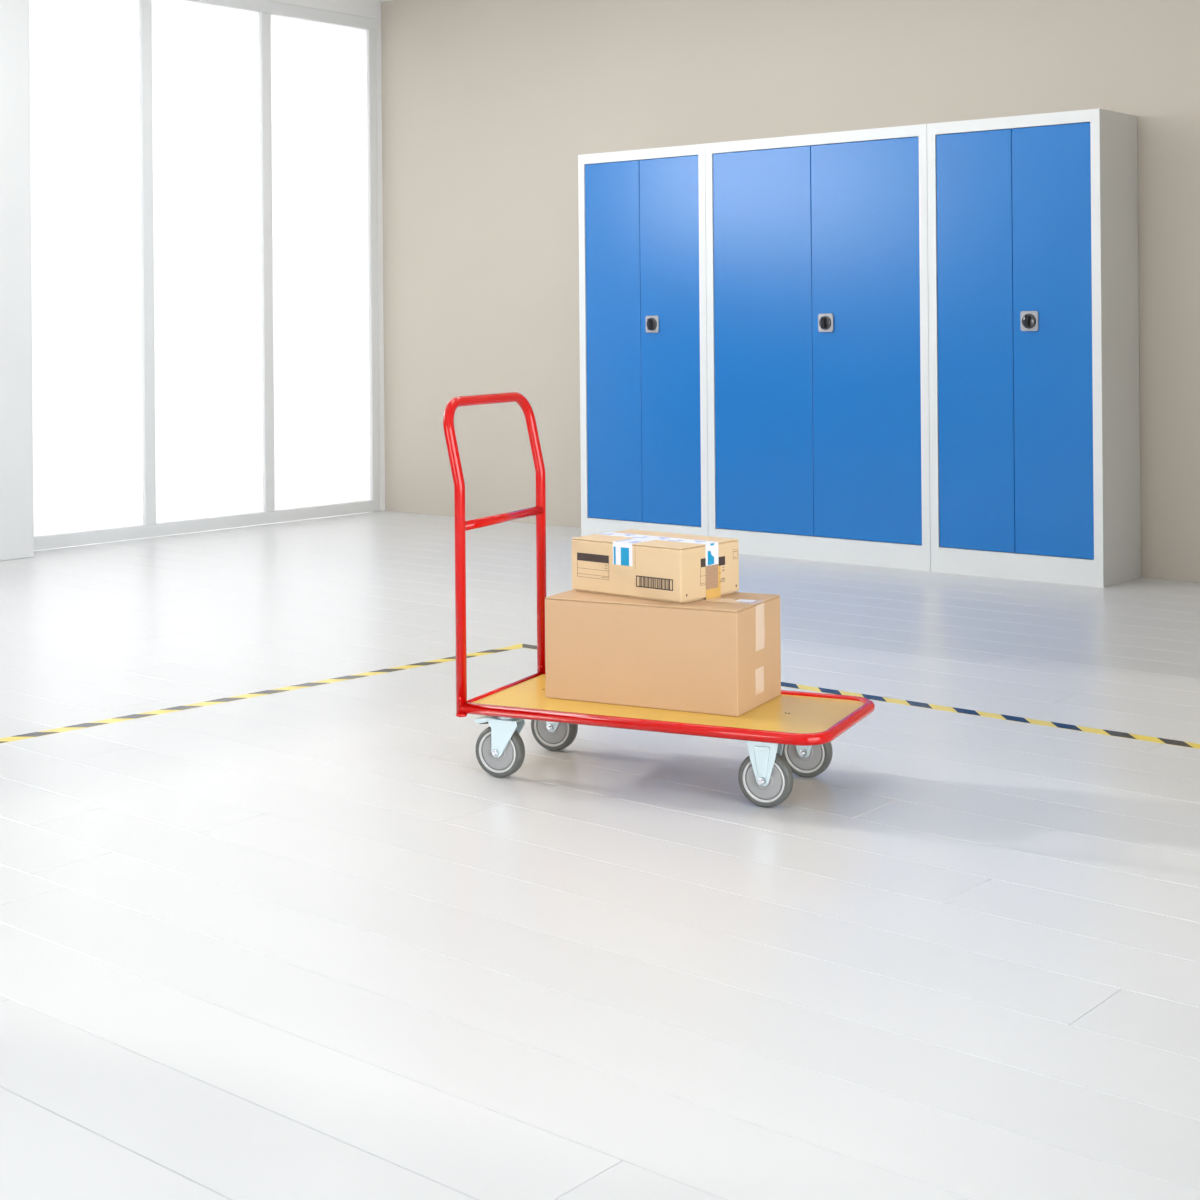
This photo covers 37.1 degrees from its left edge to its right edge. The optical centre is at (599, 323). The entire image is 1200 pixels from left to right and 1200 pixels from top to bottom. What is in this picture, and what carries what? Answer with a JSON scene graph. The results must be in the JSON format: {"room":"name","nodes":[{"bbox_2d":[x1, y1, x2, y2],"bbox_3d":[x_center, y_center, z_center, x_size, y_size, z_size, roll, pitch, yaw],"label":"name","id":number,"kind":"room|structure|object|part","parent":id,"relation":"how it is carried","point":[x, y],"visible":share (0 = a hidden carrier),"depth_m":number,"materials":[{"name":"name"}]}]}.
{"room":"warehouse storage room","nodes":[
{"label":"warehouse storage room","id":0,"kind":"room"},
{"bbox_2d":[268,0,384,510],"bbox_3d":[-4.537,-0.371,6.875,0.200,3.000,9.850,0,0,40],"label":"wall","id":1,"kind":"structure","parent":0,"point":[365,8],"depth_m":10.55,"materials":[{"name":"white paint"}]},
{"bbox_2d":[29,0,379,550],"bbox_3d":[-2.111,-0.342,9.629,0.050,2.900,2.437,0,0,40],"label":"window","id":2,"kind":"structure","parent":1,"relation":"in","point":[204,209],"depth_m":9.58,"materials":[{"name":"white glass"}]},
{"bbox_3d":[-2.620,-0.337,9.019,0.001,2.770,0.737,0,0,40],"label":"pane","id":3,"kind":"part","parent":2,"relation":"part of","materials":[{"name":"white glass"}]},
{"bbox_3d":[-2.099,1.074,9.629,0.050,0.068,2.437,0,0,40],"label":"sill rail","id":4,"kind":"part","parent":2,"relation":"part of","materials":[{"name":"white metal"}]},
{"bbox_3d":[-2.108,-0.341,9.625,0.001,2.770,0.730,0,0,40],"label":"pane","id":5,"kind":"part","parent":2,"relation":"part of","materials":[{"name":"white glass"}]},
{"bbox_3d":[-2.123,-1.757,9.629,0.050,0.070,2.437,0,0,40],"label":"head rail","id":6,"kind":"part","parent":2,"relation":"part of","materials":[{"name":"white metal"}]},
{"bbox_3d":[-1.595,-0.345,10.231,0.001,2.770,0.738,0,0,40],"label":"pane","id":7,"kind":"part","parent":2,"relation":"part of","materials":[{"name":"white glass"}]},
{"bbox_2d":[370,0,391,1],"bbox_3d":[-0.655,-2.005,3.583,10.400,0.200,10.250,0,0,40],"label":"ceiling","id":8,"kind":"structure","parent":0,"point":[370,0],"depth_m":10.51,"materials":[{"name":"white paint"}]},
{"bbox_2d":[0,510,1199,1199],"bbox_3d":[-0.628,1.155,3.583,10.400,0.120,10.250,0,0,40],"label":"floor","id":9,"kind":"structure","parent":0,"point":[297,944],"depth_m":3.37,"materials":[{"name":"white paint"}]},
{"bbox_2d":[0,0,33,560],"bbox_3d":[-2.955,-0.385,8.422,0.220,3.000,0.495,0,0,40],"label":"wall pier","id":10,"kind":"object","parent":9,"relation":"on","point":[16,386],"visible":1,"depth_m":8.47,"materials":[{"name":"grey paint"}]},
{"bbox_2d":[0,646,520,742],"bbox_3d":[-1.635,1.103,4.688,0.050,0.001,3.850,0,0,45],"label":"tape","id":11,"kind":"object","parent":9,"relation":"on","point":[266,692],"visible":0.97,"depth_m":5.26,"materials":[{"name":"yellow plastic"}]},
{"bbox_2d":[578,144,707,535],"bbox_3d":[0.312,0.112,8.965,0.804,1.950,0.400,0,0,40],"label":"tall cabinet","id":12,"kind":"object","parent":9,"relation":"on","point":[642,212],"visible":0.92,"depth_m":8.83,"materials":[{"name":"blue metal"}]},
{"bbox_3d":[0.072,0.085,8.966,0.352,1.788,0.020,0,0,40],"label":"door","id":13,"kind":"part","parent":12,"relation":"part of","materials":[{"name":"blue metal"}]},
{"bbox_3d":[0.252,0.001,8.785,0.064,0.064,0.006,0,0,40],"label":"knob","id":14,"kind":"part","parent":12,"relation":"part of","materials":[{"name":"black plastic"}]},
{"bbox_3d":[0.257,0.001,8.791,0.080,0.084,0.008,0,0,40],"label":"lock plate","id":15,"kind":"part","parent":12,"relation":"part of","materials":[{"name":"metal"}]},
{"bbox_3d":[0.347,0.083,8.733,0.366,1.788,0.020,0,0,40],"label":"door","id":16,"kind":"part","parent":12,"relation":"part of","materials":[{"name":"blue metal"}]},
{"bbox_2d":[443,392,874,807],"bbox_3d":[0.145,0.631,4.328,0.970,0.915,0.461,0,0,25],"label":"trolley","id":17,"kind":"object","parent":9,"relation":"on","point":[792,731],"visible":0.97,"depth_m":4.29,"materials":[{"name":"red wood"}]},
{"bbox_3d":[-0.265,0.956,4.330,0.072,0.019,0.040,0,0,25],"label":"brake lever","id":18,"kind":"part","parent":17,"relation":"part of","materials":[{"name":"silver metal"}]},
{"bbox_3d":[-0.265,0.560,4.520,0.067,0.765,0.457,0,0,25],"label":"handle","id":19,"kind":"part","parent":17,"relation":"part of","materials":[{"name":"red metal"}]},
{"bbox_2d":[545,589,780,716],"bbox_3d":[0.155,0.792,4.400,0.512,0.247,0.275,0,0,27],"label":"cardboard box","id":20,"kind":"object","parent":17,"relation":"on","point":[721,655],"visible":0.83,"depth_m":4.28,"materials":[{"name":"brown cardboard"}]},
{"bbox_2d":[572,529,738,603],"bbox_3d":[0.137,0.602,4.468,0.352,0.135,0.234,0,0,41],"label":"box","id":21,"kind":"object","parent":20,"relation":"on","point":[640,564],"visible":1,"depth_m":4.38,"materials":[{"name":"cardboard"}]},
{"bbox_2d":[577,552,608,562],"bbox_3d":[-0.018,0.581,4.448,0.105,0.019,0.001,0,0,41],"label":"print","id":22,"kind":"object","parent":21,"relation":"on","point":[582,557],"depth_m":4.45},
{"bbox_2d":[604,534,705,541],"bbox_3d":[0.128,0.534,4.479,0.314,0.001,0.042,0,0,41],"label":"print","id":23,"kind":"object","parent":21,"relation":"on","point":[633,536],"depth_m":4.46},
{"bbox_2d":[701,558,705,566],"bbox_3d":[0.249,0.578,4.331,0.001,0.021,0.019,0,0,41],"label":"print","id":24,"kind":"object","parent":21,"relation":"on","point":[703,561],"depth_m":4.33},
{"bbox_2d":[719,556,724,565],"bbox_3d":[0.298,0.581,4.387,0.001,0.021,0.026,0,0,41],"label":"print","id":25,"kind":"object","parent":21,"relation":"attached to","point":[721,559],"depth_m":4.39},
{"bbox_2d":[705,124,930,570],"bbox_3d":[1.080,0.106,8.316,1.203,1.950,0.400,0,0,40],"label":"tall cabinet","id":26,"kind":"object","parent":9,"relation":"on","point":[817,244],"visible":0.98,"depth_m":8.16,"materials":[{"name":"blue metal"}]},
{"bbox_3d":[0.764,0.080,8.380,0.554,1.788,0.020,0,0,40],"label":"door","id":27,"kind":"part","parent":26,"relation":"part of","materials":[{"name":"blue metal"}]},
{"bbox_3d":[1.022,-0.006,8.134,0.064,0.064,0.006,0,0,40],"label":"knob","id":28,"kind":"part","parent":26,"relation":"part of","materials":[{"name":"black plastic"}]},
{"bbox_3d":[1.027,-0.006,8.140,0.080,0.084,0.008,0,0,40],"label":"lock plate","id":29,"kind":"part","parent":26,"relation":"part of","materials":[{"name":"silver metal"}]},
{"bbox_3d":[1.193,0.076,8.019,0.562,1.788,0.020,0,0,40],"label":"door","id":30,"kind":"part","parent":26,"relation":"part of","materials":[{"name":"blue metal"}]},
{"bbox_2d":[512,644,1199,748],"bbox_3d":[2.124,1.071,4.060,6.310,0.001,0.050,0,0,40],"label":"tape","id":31,"kind":"object","parent":9,"relation":"on","point":[817,689],"visible":0.61,"depth_m":4.94,"materials":[{"name":"yellow plastic"}]},
{"bbox_2d":[927,108,1140,587],"bbox_3d":[1.845,0.099,7.669,0.796,1.950,0.400,0,0,40],"label":"tall cabinet","id":32,"kind":"object","parent":9,"relation":"on","point":[1033,283],"visible":1,"depth_m":7.50,"materials":[{"name":"blue metal"}]},
{"bbox_3d":[1.610,0.072,7.666,0.357,1.788,0.020,0,0,40],"label":"door","id":33,"kind":"part","parent":32,"relation":"part of","materials":[{"name":"blue metal"}]},
{"bbox_3d":[1.792,-0.012,7.484,0.064,0.064,0.006,0,0,40],"label":"knob","id":34,"kind":"part","parent":32,"relation":"part of","materials":[{"name":"black plastic"}]},
{"bbox_3d":[1.797,-0.012,7.489,0.080,0.084,0.008,0,0,40],"label":"lock plate","id":35,"kind":"part","parent":32,"relation":"part of","materials":[{"name":"silver metal"}]},
{"bbox_3d":[1.883,0.070,7.436,0.353,1.788,0.020,0,0,40],"label":"door","id":36,"kind":"part","parent":32,"relation":"part of","materials":[{"name":"blue metal"}]},
{"bbox_2d":[381,0,1199,581],"bbox_3d":[2.602,-0.432,7.421,10.400,3.000,0.200,0,0,40],"label":"wall","id":37,"kind":"structure","parent":0,"point":[490,108],"depth_m":9.35,"materials":[{"name":"beige paint"}]}
]}

